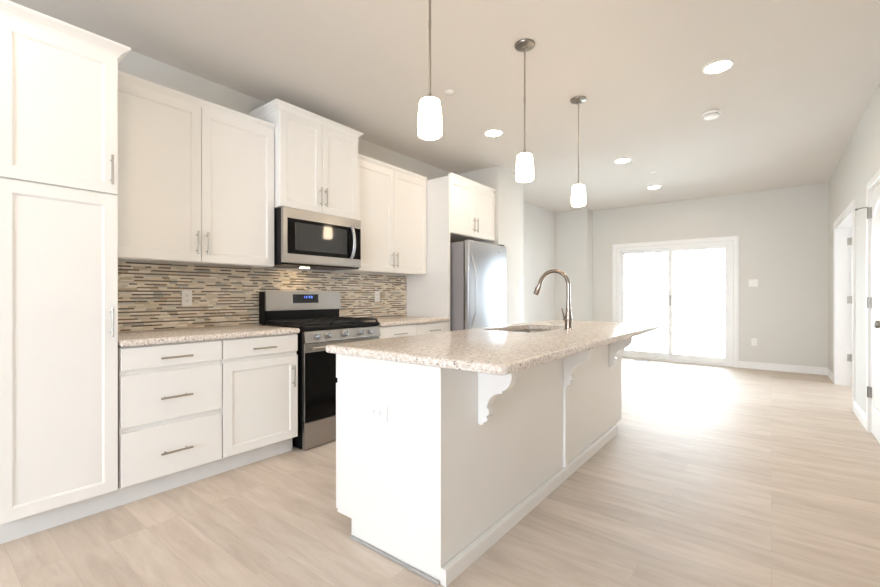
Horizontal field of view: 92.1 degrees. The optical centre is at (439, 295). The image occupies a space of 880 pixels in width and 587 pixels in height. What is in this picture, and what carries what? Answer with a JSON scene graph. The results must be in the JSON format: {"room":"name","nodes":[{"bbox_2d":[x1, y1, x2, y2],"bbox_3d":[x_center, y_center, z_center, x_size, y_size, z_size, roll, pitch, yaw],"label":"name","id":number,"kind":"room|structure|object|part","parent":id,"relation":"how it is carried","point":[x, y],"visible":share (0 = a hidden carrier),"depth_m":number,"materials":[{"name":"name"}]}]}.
{"room":"kitchen","nodes":[
{"label":"kitchen","id":0,"kind":"room"},
{"bbox_2d":[118,50,554,331],"bbox_3d":[-1.633,-0.243,3.497,0.140,2.790,12.500,0,0,38],"label":"wall","id":1,"kind":"structure","parent":0,"point":[133,63],"depth_m":4.86,"materials":[{"name":"beige paint"}]},
{"bbox_2d":[118,71,274,267],"bbox_3d":[-1.731,-0.779,2.969,0.355,1.107,1.077,0,0,38],"label":"upper cabinet","id":2,"kind":"object","parent":1,"relation":"attached to","point":[196,175],"visible":0.88,"depth_m":2.83,"materials":[{"name":"white paint"}]},
{"bbox_3d":[-1.792,-0.756,2.676,0.020,1.052,0.532,0,0,38],"label":"door","id":3,"kind":"part","parent":2,"relation":"part of","materials":[{"name":"white paint"}]},
{"bbox_3d":[-1.629,-1.308,2.889,0.036,0.050,1.077,0,0,38],"label":"crown moulding","id":4,"kind":"part","parent":2,"relation":"part of","materials":[{"name":"white paint"}]},
{"bbox_3d":[-1.624,-0.356,2.846,0.036,0.157,0.012,0,0,38],"label":"handle","id":5,"kind":"part","parent":2,"relation":"part of","materials":[{"name":"silver metal"}]},
{"bbox_3d":[-1.586,-0.356,2.894,0.036,0.157,0.012,0,0,38],"label":"handle","id":6,"kind":"part","parent":2,"relation":"part of","materials":[{"name":"silver metal"}]},
{"bbox_3d":[-1.462,-0.756,3.099,0.020,1.052,0.533,0,0,38],"label":"door","id":7,"kind":"part","parent":2,"relation":"part of","materials":[{"name":"white paint"}]},
{"bbox_2d":[118,261,406,331],"bbox_3d":[-1.298,0.014,3.804,0.008,0.476,2.933,0,0,38],"label":"tile backsplash","id":8,"kind":"structure","parent":1,"relation":"attached to","point":[149,294],"depth_m":3.30,"materials":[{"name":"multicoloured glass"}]},
{"bbox_2d":[182,290,191,305],"bbox_3d":[-1.844,0.017,3.091,0.008,0.115,0.070,0,0,38],"label":"wall outlet","id":9,"kind":"object","parent":8,"relation":"attached to","point":[186,294],"visible":1,"depth_m":3.09,"materials":[{"name":"white plastic"}]},
{"bbox_2d":[375,291,379,301],"bbox_3d":[-0.677,0.009,4.584,0.008,0.115,0.070,0,0,38],"label":"wall outlet","id":10,"kind":"object","parent":8,"relation":"attached to","point":[377,293],"visible":1,"depth_m":4.58,"materials":[{"name":"white plastic"}]},
{"bbox_2d":[249,98,362,219],"bbox_3d":[-1.129,-1.095,3.687,0.421,0.810,0.872,0,0,38],"label":"upper cabinet","id":11,"kind":"object","parent":1,"relation":"attached to","point":[316,156],"visible":0.88,"depth_m":3.51,"materials":[{"name":"white paint"}]},
{"bbox_3d":[-1.120,-1.067,3.430,0.020,0.746,0.386,0,0,38],"label":"door","id":12,"kind":"part","parent":11,"relation":"part of","materials":[{"name":"white paint"}]},
{"bbox_3d":[-1.135,-1.470,3.691,0.406,0.060,0.872,0,0,38],"label":"crown moulding","id":13,"kind":"part","parent":11,"relation":"part of","materials":[{"name":"white paint"}]},
{"bbox_2d":[273,206,360,270],"bbox_3d":[-1.099,-0.462,3.663,0.473,0.447,0.780,0,0,38],"label":"microwave","id":14,"kind":"object","parent":11,"relation":"attached to","point":[303,239],"visible":0.94,"depth_m":3.49,"materials":[{"name":"silver metal"}]},
{"bbox_3d":[-0.951,-0.467,3.567,0.007,0.278,0.739,0,0,38],"label":"door glass","id":15,"kind":"part","parent":14,"relation":"part of","materials":[{"name":"black glass"}]},
{"bbox_3d":[-0.771,-0.470,3.753,0.066,0.304,0.030,0,0,38],"label":"handle","id":16,"kind":"part","parent":14,"relation":"part of","materials":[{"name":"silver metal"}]},
{"bbox_3d":[-0.995,-0.826,3.545,0.036,0.157,0.012,0,0,38],"label":"handle","id":17,"kind":"part","parent":11,"relation":"part of","materials":[{"name":"silver metal"}]},
{"bbox_3d":[-0.962,-0.826,3.588,0.036,0.157,0.012,0,0,38],"label":"handle","id":18,"kind":"part","parent":11,"relation":"part of","materials":[{"name":"silver metal"}]},
{"bbox_3d":[-0.879,-1.067,3.739,0.020,0.746,0.390,0,0,38],"label":"door","id":19,"kind":"part","parent":11,"relation":"part of","materials":[{"name":"white paint"}]},
{"bbox_2d":[332,154,426,275],"bbox_3d":[-0.584,-0.782,4.436,0.355,1.096,1.056,0,0,38],"label":"upper cabinet","id":20,"kind":"object","parent":1,"relation":"attached to","point":[392,200],"visible":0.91,"depth_m":4.33,"materials":[{"name":"white paint"}]},
{"bbox_3d":[-0.642,-0.758,4.148,0.020,1.040,0.522,0,0,38],"label":"door","id":21,"kind":"part","parent":20,"relation":"part of","materials":[{"name":"white paint"}]},
{"bbox_3d":[-0.482,-1.305,4.357,0.036,0.050,1.056,0,0,38],"label":"crown moulding","id":22,"kind":"part","parent":20,"relation":"part of","materials":[{"name":"white paint"}]},
{"bbox_3d":[-0.477,-0.363,4.314,0.036,0.157,0.012,0,0,38],"label":"handle","id":23,"kind":"part","parent":20,"relation":"part of","materials":[{"name":"silver metal"}]},
{"bbox_3d":[-0.318,-0.758,4.562,0.020,1.040,0.522,0,0,38],"label":"door","id":24,"kind":"part","parent":20,"relation":"part of","materials":[{"name":"white paint"}]},
{"bbox_2d":[448,172,494,242],"bbox_3d":[0.169,-1.012,5.150,0.663,0.652,0.940,0,0,38],"label":"upper cabinet","id":25,"kind":"object","parent":1,"relation":"attached to","point":[472,203],"visible":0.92,"depth_m":4.94,"materials":[{"name":"white paint"}]},
{"bbox_3d":[0.251,-0.988,4.791,0.020,0.596,0.467,0,0,38],"label":"door","id":26,"kind":"part","parent":25,"relation":"part of","materials":[{"name":"white paint"}]},
{"bbox_3d":[0.392,-1.313,4.976,0.036,0.050,0.940,0,0,38],"label":"crown moulding","id":27,"kind":"part","parent":25,"relation":"part of","materials":[{"name":"white paint"}]},
{"bbox_3d":[0.539,-0.988,5.160,0.020,0.596,0.461,0,0,38],"label":"door","id":28,"kind":"part","parent":25,"relation":"part of","materials":[{"name":"white paint"}]},
{"bbox_2d":[0,358,879,586],"bbox_3d":[1.619,1.212,1.178,8.300,0.120,13.150,0,0,38],"label":"floor","id":29,"kind":"structure","parent":0,"point":[709,475],"depth_m":2.17,"materials":[{"name":"wood"}]},
{"bbox_2d":[0,0,130,543],"bbox_3d":[-2.074,-0.091,2.279,0.662,2.487,0.513,0,0,38],"label":"pantry cabinet","id":30,"kind":"object","parent":29,"relation":"on","point":[59,79],"visible":1,"depth_m":2.07,"materials":[{"name":"white paint"}]},
{"bbox_3d":[-1.864,-0.906,2.084,0.020,0.732,0.456,0,0,38],"label":"door","id":31,"kind":"part","parent":30,"relation":"part of","materials":[{"name":"white paint"}]},
{"bbox_3d":[-1.864,0.252,2.084,0.020,1.565,0.456,0,0,38],"label":"door","id":32,"kind":"part","parent":30,"relation":"part of","materials":[{"name":"white paint"}]},
{"bbox_3d":[-1.931,-1.305,2.167,0.278,0.060,0.513,0,0,38],"label":"crown moulding","id":33,"kind":"part","parent":30,"relation":"part of","materials":[{"name":"white paint"}]},
{"bbox_3d":[-1.720,-0.659,2.223,0.036,0.153,0.012,0,0,38],"label":"handle","id":34,"kind":"part","parent":30,"relation":"part of","materials":[{"name":"silver metal"}]},
{"bbox_3d":[-1.720,0.139,2.223,0.036,0.157,0.012,0,0,38],"label":"handle","id":35,"kind":"part","parent":30,"relation":"part of","materials":[{"name":"silver metal"}]},
{"bbox_2d":[116,340,221,506],"bbox_3d":[-1.776,0.715,2.660,0.663,0.874,0.536,0,0,38],"label":"base cabinet","id":36,"kind":"object","parent":29,"relation":"on","point":[170,395],"visible":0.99,"depth_m":2.45,"materials":[{"name":"white paint"}]},
{"bbox_3d":[-1.552,0.888,2.484,0.020,0.290,0.529,0,0,38],"label":"drawer","id":37,"kind":"part","parent":36,"relation":"part of","materials":[{"name":"white paint"}]},
{"bbox_3d":[-1.552,0.574,2.484,0.020,0.281,0.529,0,0,38],"label":"drawer","id":38,"kind":"part","parent":36,"relation":"part of","materials":[{"name":"white paint"}]},
{"bbox_3d":[-1.552,0.345,2.484,0.020,0.121,0.529,0,0,38],"label":"drawer","id":39,"kind":"part","parent":36,"relation":"part of","materials":[{"name":"white paint"}]},
{"bbox_3d":[-1.530,0.898,2.466,0.036,0.012,0.165,0,0,38],"label":"handle","id":40,"kind":"part","parent":36,"relation":"part of","materials":[{"name":"silver metal"}]},
{"bbox_3d":[-1.530,0.584,2.466,0.036,0.012,0.165,0,0,38],"label":"handle","id":41,"kind":"part","parent":36,"relation":"part of","materials":[{"name":"silver metal"}]},
{"bbox_3d":[-1.530,0.355,2.466,0.036,0.012,0.165,0,0,38],"label":"handle","id":42,"kind":"part","parent":36,"relation":"part of","materials":[{"name":"silver metal"}]},
{"bbox_2d":[217,333,297,473],"bbox_3d":[-1.443,0.715,3.086,0.663,0.874,0.544,0,0,38],"label":"base cabinet","id":43,"kind":"object","parent":29,"relation":"on","point":[259,410],"visible":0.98,"depth_m":2.89,"materials":[{"name":"white paint"}]},
{"bbox_2d":[118,325,299,346],"bbox_3d":[-1.614,0.257,2.879,0.649,0.038,1.086,0,0,38],"label":"countertop","id":44,"kind":"structure","parent":43,"relation":"on","point":[151,337],"depth_m":2.70,"materials":[{"name":"beige stone"}]},
{"bbox_3d":[-1.218,0.345,2.910,0.020,0.121,0.538,0,0,38],"label":"drawer","id":45,"kind":"part","parent":43,"relation":"part of","materials":[{"name":"white paint"}]},
{"bbox_3d":[-1.218,0.733,2.910,0.020,0.600,0.538,0,0,38],"label":"door","id":46,"kind":"part","parent":43,"relation":"part of","materials":[{"name":"white paint"}]},
{"bbox_3d":[-1.196,0.355,2.893,0.036,0.012,0.165,0,0,38],"label":"handle","id":47,"kind":"part","parent":43,"relation":"part of","materials":[{"name":"silver metal"}]},
{"bbox_3d":[-1.058,0.581,3.070,0.036,0.155,0.012,0,0,38],"label":"handle","id":48,"kind":"part","parent":43,"relation":"part of","materials":[{"name":"silver metal"}]},
{"bbox_2d":[259,291,380,449],"bbox_3d":[-0.992,0.557,3.607,0.695,1.190,0.770,0,0,38],"label":"gas range","id":49,"kind":"object","parent":29,"relation":"on","point":[316,314],"visible":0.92,"depth_m":3.31,"materials":[{"name":"silver metal"}]},
{"bbox_3d":[-0.915,0.310,3.200,0.048,0.050,0.050,0,0,38],"label":"knob","id":50,"kind":"part","parent":49,"relation":"part of","materials":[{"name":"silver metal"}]},
{"bbox_3d":[-0.742,0.390,3.411,0.059,0.023,0.706,0,0,38],"label":"oven handle","id":51,"kind":"part","parent":49,"relation":"part of","materials":[{"name":"silver metal"}]},
{"bbox_3d":[-0.776,1.043,3.438,0.033,0.194,0.762,0,0,38],"label":"storage drawer","id":52,"kind":"part","parent":49,"relation":"part of","materials":[{"name":"silver metal"}]},
{"bbox_2d":[263,321,378,330],"bbox_3d":[-0.995,0.246,3.609,0.577,0.029,0.770,0,0,38],"label":"cooktop","id":53,"kind":"object","parent":49,"relation":"in","point":[339,325],"depth_m":3.40,"materials":[{"name":"black metal"}]},
{"bbox_3d":[-0.853,0.310,3.281,0.048,0.050,0.050,0,0,38],"label":"knob","id":54,"kind":"part","parent":49,"relation":"part of","materials":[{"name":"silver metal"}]},
{"bbox_3d":[-0.776,0.649,3.438,0.033,0.583,0.762,0,0,38],"label":"oven door","id":55,"kind":"part","parent":49,"relation":"part of","materials":[{"name":"black glass"}]},
{"bbox_3d":[-0.772,0.310,3.435,0.046,0.084,0.762,0,0,38],"label":"control panel","id":56,"kind":"part","parent":49,"relation":"part of","materials":[{"name":"silver metal"}]},
{"bbox_3d":[-0.753,0.310,3.408,0.048,0.050,0.050,0,0,38],"label":"knob","id":57,"kind":"part","parent":49,"relation":"part of","materials":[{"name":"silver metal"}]},
{"bbox_3d":[-0.651,0.310,3.539,0.048,0.050,0.050,0,0,38],"label":"knob","id":58,"kind":"part","parent":49,"relation":"part of","materials":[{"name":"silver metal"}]},
{"bbox_2d":[380,322,448,338],"bbox_3d":[-0.455,0.715,4.351,0.663,0.874,1.029,0,0,38],"label":"base cabinet","id":59,"kind":"object","parent":29,"relation":"on","point":[424,328],"visible":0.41,"depth_m":4.12,"materials":[{"name":"white paint"}]},
{"bbox_3d":[-0.392,0.345,3.968,0.020,0.121,0.495,0,0,38],"label":"drawer","id":60,"kind":"part","parent":59,"relation":"part of","materials":[{"name":"white paint"}]},
{"bbox_2d":[371,316,449,326],"bbox_3d":[-0.460,0.257,4.356,0.649,0.038,1.033,0,0,38],"label":"countertop","id":61,"kind":"structure","parent":59,"relation":"on","point":[401,320],"depth_m":4.24,"materials":[{"name":"beige stone"}]},
{"bbox_3d":[-0.076,0.345,4.372,0.020,0.121,0.523,0,0,38],"label":"drawer","id":62,"kind":"part","parent":59,"relation":"part of","materials":[{"name":"white paint"}]},
{"bbox_2d":[406,176,449,330],"bbox_3d":[-0.143,-0.073,4.780,0.627,2.450,0.023,0,0,38],"label":"end panel","id":63,"kind":"object","parent":29,"relation":"on","point":[428,295],"visible":0.5,"depth_m":4.68,"materials":[{"name":"white paint"}]},
{"bbox_2d":[450,240,505,330],"bbox_3d":[0.265,0.270,5.046,0.883,1.764,0.810,0,0,38],"label":"refrigerator","id":64,"kind":"object","parent":29,"relation":"on","point":[477,269],"visible":0.45,"depth_m":4.64,"materials":[{"name":"silver metal"}]},
{"bbox_3d":[0.360,-0.048,4.520,0.085,0.807,0.024,0,0,38],"label":"handle","id":65,"kind":"part","parent":64,"relation":"part of","materials":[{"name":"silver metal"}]},
{"bbox_2d":[336,329,631,586],"bbox_3d":[0.586,0.715,2.872,0.872,0.876,2.603,0,0,38],"label":"kitchen island","id":66,"kind":"object","parent":29,"relation":"on","point":[455,451],"visible":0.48,"depth_m":1.94,"materials":[{"name":"white paint"}]},
{"bbox_3d":[-0.313,0.346,2.354,0.020,0.123,0.641,0,0,38],"label":"drawer","id":67,"kind":"part","parent":66,"relation":"part of","materials":[{"name":"white paint"}]},
{"bbox_3d":[-0.313,0.743,2.354,0.020,0.619,0.641,0,0,38],"label":"door","id":68,"kind":"part","parent":66,"relation":"part of","materials":[{"name":"white paint"}]},
{"bbox_2d":[369,403,386,421],"bbox_3d":[-0.280,0.524,1.908,0.115,0.070,0.008,0,0,38],"label":"wall outlet","id":69,"kind":"object","parent":66,"relation":"attached to","point":[376,411],"visible":1,"depth_m":1.91,"materials":[{"name":"white plastic"}]},
{"bbox_2d":[372,408,376,415],"bbox_3d":[-0.296,0.524,1.918,0.027,0.033,0.002,0,0,38],"label":"receptacle","id":70,"kind":"object","parent":69,"relation":"attached to","point":[374,410],"depth_m":1.92,"materials":[{"name":"white plastic"}]},
{"bbox_2d":[378,409,382,416],"bbox_3d":[-0.266,0.524,1.894,0.027,0.033,0.002,0,0,38],"label":"receptacle","id":71,"kind":"object","parent":69,"relation":"attached to","point":[380,411],"depth_m":1.89,"materials":[{"name":"white plastic"}]},
{"bbox_3d":[-0.245,0.716,1.899,0.645,0.873,0.018,0,0,38],"label":"panel","id":72,"kind":"part","parent":66,"relation":"part of","materials":[{"name":"white paint"}]},
{"bbox_3d":[-0.212,1.145,1.852,0.535,0.014,0.013,0,0,38],"label":"shoe moulding","id":73,"kind":"part","parent":66,"relation":"part of","materials":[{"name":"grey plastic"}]},
{"bbox_2d":[325,320,662,374],"bbox_3d":[0.657,0.257,2.812,0.996,0.037,2.704,0,0,38],"label":"island countertop","id":74,"kind":"structure","parent":66,"relation":"on","point":[495,350],"depth_m":2.07,"materials":[{"name":"beige stone"}]},
{"bbox_2d":[513,329,548,332],"bbox_3d":[0.670,0.378,3.131,0.444,0.200,0.764,0,0,38],"label":"sink","id":75,"kind":"object","parent":74,"relation":"in","point":[522,330],"visible":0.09,"depth_m":3.48,"materials":[{"name":"silver metal"}]},
{"bbox_2d":[533,269,572,329],"bbox_3d":[0.799,0.024,3.043,0.295,0.430,0.099,0,0,38],"label":"faucet","id":76,"kind":"object","parent":74,"relation":"on","point":[567,318],"visible":1,"depth_m":2.98,"materials":[{"name":"silver metal"}]},
{"bbox_3d":[0.819,-0.069,3.053,0.244,0.244,0.028,0,0,38],"label":"spout","id":77,"kind":"part","parent":76,"relation":"part of","materials":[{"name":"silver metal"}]},
{"bbox_3d":[0.869,0.134,2.959,0.057,0.096,0.028,0,0,-40],"label":"lever","id":78,"kind":"part","parent":76,"relation":"part of","materials":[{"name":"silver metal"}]},
{"bbox_3d":[0.397,0.683,2.213,0.017,0.807,1.268,0,0,38],"label":"panel","id":79,"kind":"part","parent":66,"relation":"part of","materials":[{"name":"white paint"}]},
{"bbox_3d":[0.530,1.120,2.785,0.566,0.066,2.370,0,0,38],"label":"baseboard","id":80,"kind":"part","parent":66,"relation":"part of","materials":[{"name":"white paint"}]},
{"bbox_3d":[1.183,0.683,3.218,0.017,0.807,1.284,0,0,38],"label":"panel","id":81,"kind":"part","parent":66,"relation":"part of","materials":[{"name":"white paint"}]},
{"bbox_2d":[9,0,879,212],"bbox_3d":[1.619,-1.698,1.178,8.300,0.120,13.150,0,0,38],"label":"ceiling","id":82,"kind":"structure","parent":0,"point":[804,75],"depth_m":3.11,"materials":[{"name":"paint"}]},
{"bbox_2d":[418,0,441,139],"bbox_3d":[-0.048,-1.195,1.998,0.132,0.886,0.132,0,0,38],"label":"pendant light","id":83,"kind":"object","parent":82,"relation":"hanging from","point":[429,114],"visible":1,"depth_m":1.96,"materials":[{"name":"white glass"}]},
{"bbox_3d":[-0.048,-1.273,1.998,0.014,0.670,0.014,0,0,38],"label":"rod","id":84,"kind":"part","parent":83,"relation":"part of","materials":[{"name":"silver metal"}]},
{"bbox_3d":[-0.048,-0.836,1.998,0.115,0.168,0.115,0,0,38],"label":"lamp shade","id":85,"kind":"part","parent":83,"relation":"part of","materials":[{"name":"white glass"}]},
{"bbox_2d":[444,89,453,94],"bbox_3d":[0.073,-1.632,3.395,0.080,0.012,0.080,0,0,38],"label":"sprinkler cover","id":86,"kind":"object","parent":82,"relation":"attached to","point":[448,91],"visible":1,"depth_m":3.38,"materials":[{"name":"white plastic"}]},
{"bbox_2d":[484,129,502,136],"bbox_3d":[0.536,-1.634,4.264,0.196,0.008,0.196,0,0,38],"label":"recessed light","id":87,"kind":"object","parent":82,"relation":"in","point":[491,132],"visible":1,"depth_m":4.24,"materials":[{"name":"white paint"}]},
{"bbox_2d":[486,130,500,135],"bbox_3d":[0.536,-1.633,4.264,0.155,0.002,0.155,0,0,38],"label":"diffuser","id":88,"kind":"object","parent":87,"relation":"attached to","point":[488,132],"depth_m":4.24,"materials":[{"name":"white plastic"}]},
{"bbox_2d":[514,39,534,181],"bbox_3d":[0.553,-1.195,2.766,0.132,0.886,0.132,0,0,38],"label":"pendant light","id":89,"kind":"object","parent":82,"relation":"hanging from","point":[524,164],"visible":1,"depth_m":2.74,"materials":[{"name":"white glass"}]},
{"bbox_3d":[0.553,-1.273,2.766,0.014,0.670,0.014,0,0,38],"label":"rod","id":90,"kind":"part","parent":89,"relation":"part of","materials":[{"name":"silver metal"}]},
{"bbox_3d":[0.553,-0.836,2.766,0.115,0.168,0.115,0,0,38],"label":"lamp shade","id":91,"kind":"part","parent":89,"relation":"part of","materials":[{"name":"white glass"}]},
{"bbox_2d":[570,96,586,206],"bbox_3d":[1.156,-1.195,3.539,0.132,0.886,0.132,0,0,38],"label":"pendant light","id":92,"kind":"object","parent":82,"relation":"hanging from","point":[578,198],"visible":1,"depth_m":3.50,"materials":[{"name":"white glass"}]},
{"bbox_3d":[1.156,-1.273,3.539,0.014,0.670,0.014,0,0,38],"label":"rod","id":93,"kind":"part","parent":92,"relation":"part of","materials":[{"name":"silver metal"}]},
{"bbox_3d":[1.156,-0.836,3.539,0.115,0.168,0.115,0,0,38],"label":"lamp shade","id":94,"kind":"part","parent":92,"relation":"part of","materials":[{"name":"white glass"}]},
{"bbox_2d":[614,158,630,162],"bbox_3d":[2.212,-1.634,5.137,0.196,0.008,0.196,0,0,38],"label":"recessed light","id":95,"kind":"object","parent":82,"relation":"in","point":[621,160],"visible":1,"depth_m":5.12,"materials":[{"name":"white paint"}]},
{"bbox_2d":[616,159,628,162],"bbox_3d":[2.212,-1.633,5.137,0.155,0.002,0.155,0,0,38],"label":"diffuser","id":96,"kind":"object","parent":95,"relation":"attached to","point":[617,160],"depth_m":5.12,"materials":[{"name":"white plastic"}]},
{"bbox_2d":[647,185,660,188],"bbox_3d":[3.229,-1.634,6.398,0.196,0.008,0.196,0,0,38],"label":"recessed light","id":97,"kind":"object","parent":82,"relation":"in","point":[655,186],"visible":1,"depth_m":6.40,"materials":[{"name":"white paint"}]},
{"bbox_2d":[702,110,720,119],"bbox_3d":[2.436,-1.616,3.807,0.140,0.044,0.140,0,0,38],"label":"smoke detector","id":98,"kind":"object","parent":82,"relation":"attached to","point":[713,114],"visible":1,"depth_m":3.77,"materials":[{"name":"white plastic"}]},
{"bbox_2d":[702,59,734,73],"bbox_3d":[1.986,-1.634,3.029,0.196,0.008,0.196,0,0,38],"label":"recessed light","id":99,"kind":"object","parent":82,"relation":"in","point":[718,66],"visible":1,"depth_m":3.02,"materials":[{"name":"white paint"}]},
{"bbox_2d":[705,61,730,72],"bbox_3d":[1.986,-1.633,3.029,0.155,0.002,0.155,0,0,38],"label":"diffuser","id":100,"kind":"object","parent":99,"relation":"attached to","point":[715,66],"depth_m":3.02,"materials":[{"name":"white plastic"}]},
{"bbox_2d":[457,165,522,324],"bbox_3d":[0.626,-0.243,5.844,0.810,2.790,0.680,0,0,38],"label":"wall partition","id":101,"kind":"structure","parent":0,"point":[508,192],"depth_m":5.57,"materials":[{"name":"beige paint"}]},
{"bbox_2d":[555,209,592,320],"bbox_3d":[2.606,-0.243,8.402,0.780,2.790,0.450,0,0,38],"label":"wall","id":102,"kind":"structure","parent":0,"point":[573,229],"depth_m":8.15,"materials":[{"name":"beige paint"}]},
{"bbox_2d":[593,183,828,367],"bbox_3d":[4.394,-0.243,7.195,3.525,2.790,0.150,0,0,38],"label":"wall","id":103,"kind":"structure","parent":0,"point":[783,233],"depth_m":6.59,"materials":[{"name":"beige paint"}]},
{"bbox_2d":[617,241,732,366],"bbox_3d":[4.062,0.132,7.448,1.800,2.040,0.140,0,0,38],"label":"door","id":104,"kind":"structure","parent":103,"relation":"in","point":[727,361],"depth_m":7.43,"materials":[{"name":"white paint"}]},
{"bbox_3d":[3.761,0.137,7.728,0.880,1.940,0.040,0,0,38],"label":"sash","id":105,"kind":"part","parent":104,"relation":"part of","materials":[{"name":"glass"}]},
{"bbox_3d":[4.369,0.137,7.183,0.890,1.940,0.040,0,0,38],"label":"sash","id":106,"kind":"part","parent":104,"relation":"part of","materials":[{"name":"glass"}]},
{"bbox_2d":[612,236,738,367],"bbox_3d":[4.014,0.095,7.386,1.950,2.115,0.018,0,0,38],"label":"door frame","id":107,"kind":"structure","parent":103,"relation":"in","point":[735,239],"depth_m":6.84,"materials":[{"name":"white paint"}]},
{"bbox_2d":[749,279,757,286],"bbox_3d":[4.930,-0.200,6.674,0.116,0.115,0.010,0,0,38],"label":"light switch","id":108,"kind":"object","parent":103,"relation":"attached to","point":[752,282],"visible":1,"depth_m":6.67,"materials":[{"name":"white plastic"}]},
{"bbox_2d":[751,338,756,345],"bbox_3d":[4.938,0.728,6.669,0.070,0.115,0.008,0,0,38],"label":"wall outlet","id":109,"kind":"object","parent":103,"relation":"attached to","point":[753,340],"visible":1,"depth_m":6.66,"materials":[{"name":"white plastic"}]},
{"bbox_2d":[739,361,827,374],"bbox_3d":[5.203,1.097,6.459,1.065,0.110,0.014,0,0,38],"label":"baseboard","id":110,"kind":"structure","parent":103,"relation":"attached to","point":[742,364],"depth_m":6.43,"materials":[{"name":"white paint"}]},
{"bbox_2d":[851,227,851,376],"bbox_3d":[6.334,-0.243,3.725,3.805,2.790,3.230,0,0,38],"label":"wall","id":111,"kind":"structure","parent":0,"point":[851,227],"depth_m":6.03,"materials":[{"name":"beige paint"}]},
{"bbox_2d":[829,83,879,413],"bbox_3d":[1.741,-0.243,1.051,0.140,2.790,12.800,0,0,38],"label":"wall","id":112,"kind":"structure","parent":0,"point":[860,161],"depth_m":4.00,"materials":[{"name":"beige paint"}]},
{"bbox_2d":[828,368,832,381],"bbox_3d":[5.394,1.097,5.850,0.014,0.110,0.711,0,0,38],"label":"baseboard","id":113,"kind":"structure","parent":112,"relation":"attached to","point":[830,373],"depth_m":5.84,"materials":[{"name":"white paint"}]},
{"bbox_2d":[833,199,854,410],"bbox_3d":[4.698,0.095,4.844,0.162,2.115,1.730,0,0,38],"label":"doorway","id":114,"kind":"structure","parent":112,"relation":"in","point":[841,229],"depth_m":5.44,"materials":[{"name":"white paint"}]},
{"bbox_2d":[847,237,851,361],"bbox_3d":[5.508,0.138,5.167,0.792,2.012,0.042,0,0,38],"label":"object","id":115,"kind":"structure","parent":114,"relation":"attached to","point":[849,240],"depth_m":5.41,"materials":[{"name":"white paint"}]},
{"bbox_2d":[853,401,865,428],"bbox_3d":[3.885,1.097,3.919,0.014,0.110,0.730,0,0,38],"label":"baseboard","id":116,"kind":"structure","parent":112,"relation":"attached to","point":[860,414],"depth_m":3.92,"materials":[{"name":"white paint"}]},
{"bbox_2d":[855,184,879,442],"bbox_3d":[3.381,0.138,3.304,0.128,2.012,0.791,0,0,38],"label":"door","id":117,"kind":"structure","parent":112,"relation":"in","point":[873,212],"depth_m":3.39,"materials":[{"name":"white paint"}]},
{"bbox_3d":[3.384,-0.308,3.264,0.008,0.880,0.500,0,0,38],"label":"raised panel","id":118,"kind":"part","parent":117,"relation":"part of","materials":[{"name":"white paint"}]},
{"bbox_3d":[3.384,0.612,3.264,0.008,0.640,0.500,0,0,38],"label":"raised panel","id":119,"kind":"part","parent":117,"relation":"part of","materials":[{"name":"white paint"}]},
{"bbox_3d":[3.171,0.207,3.049,0.075,0.064,0.064,0,0,38],"label":"knob","id":120,"kind":"part","parent":117,"relation":"part of","materials":[{"name":"silver metal"}]},
{"bbox_2d":[866,169,879,432],"bbox_3d":[3.433,0.095,3.225,0.162,2.115,0.920,0,0,38],"label":"door frame","id":121,"kind":"structure","parent":112,"relation":"in","point":[874,182],"depth_m":3.58,"materials":[{"name":"white paint"}]},
{"label":"outside","id":122,"kind":"structure","parent":0,"visible":0},
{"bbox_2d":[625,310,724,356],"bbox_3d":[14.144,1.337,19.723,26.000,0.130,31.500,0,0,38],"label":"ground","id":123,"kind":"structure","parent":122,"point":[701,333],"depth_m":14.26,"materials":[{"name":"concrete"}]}
]}

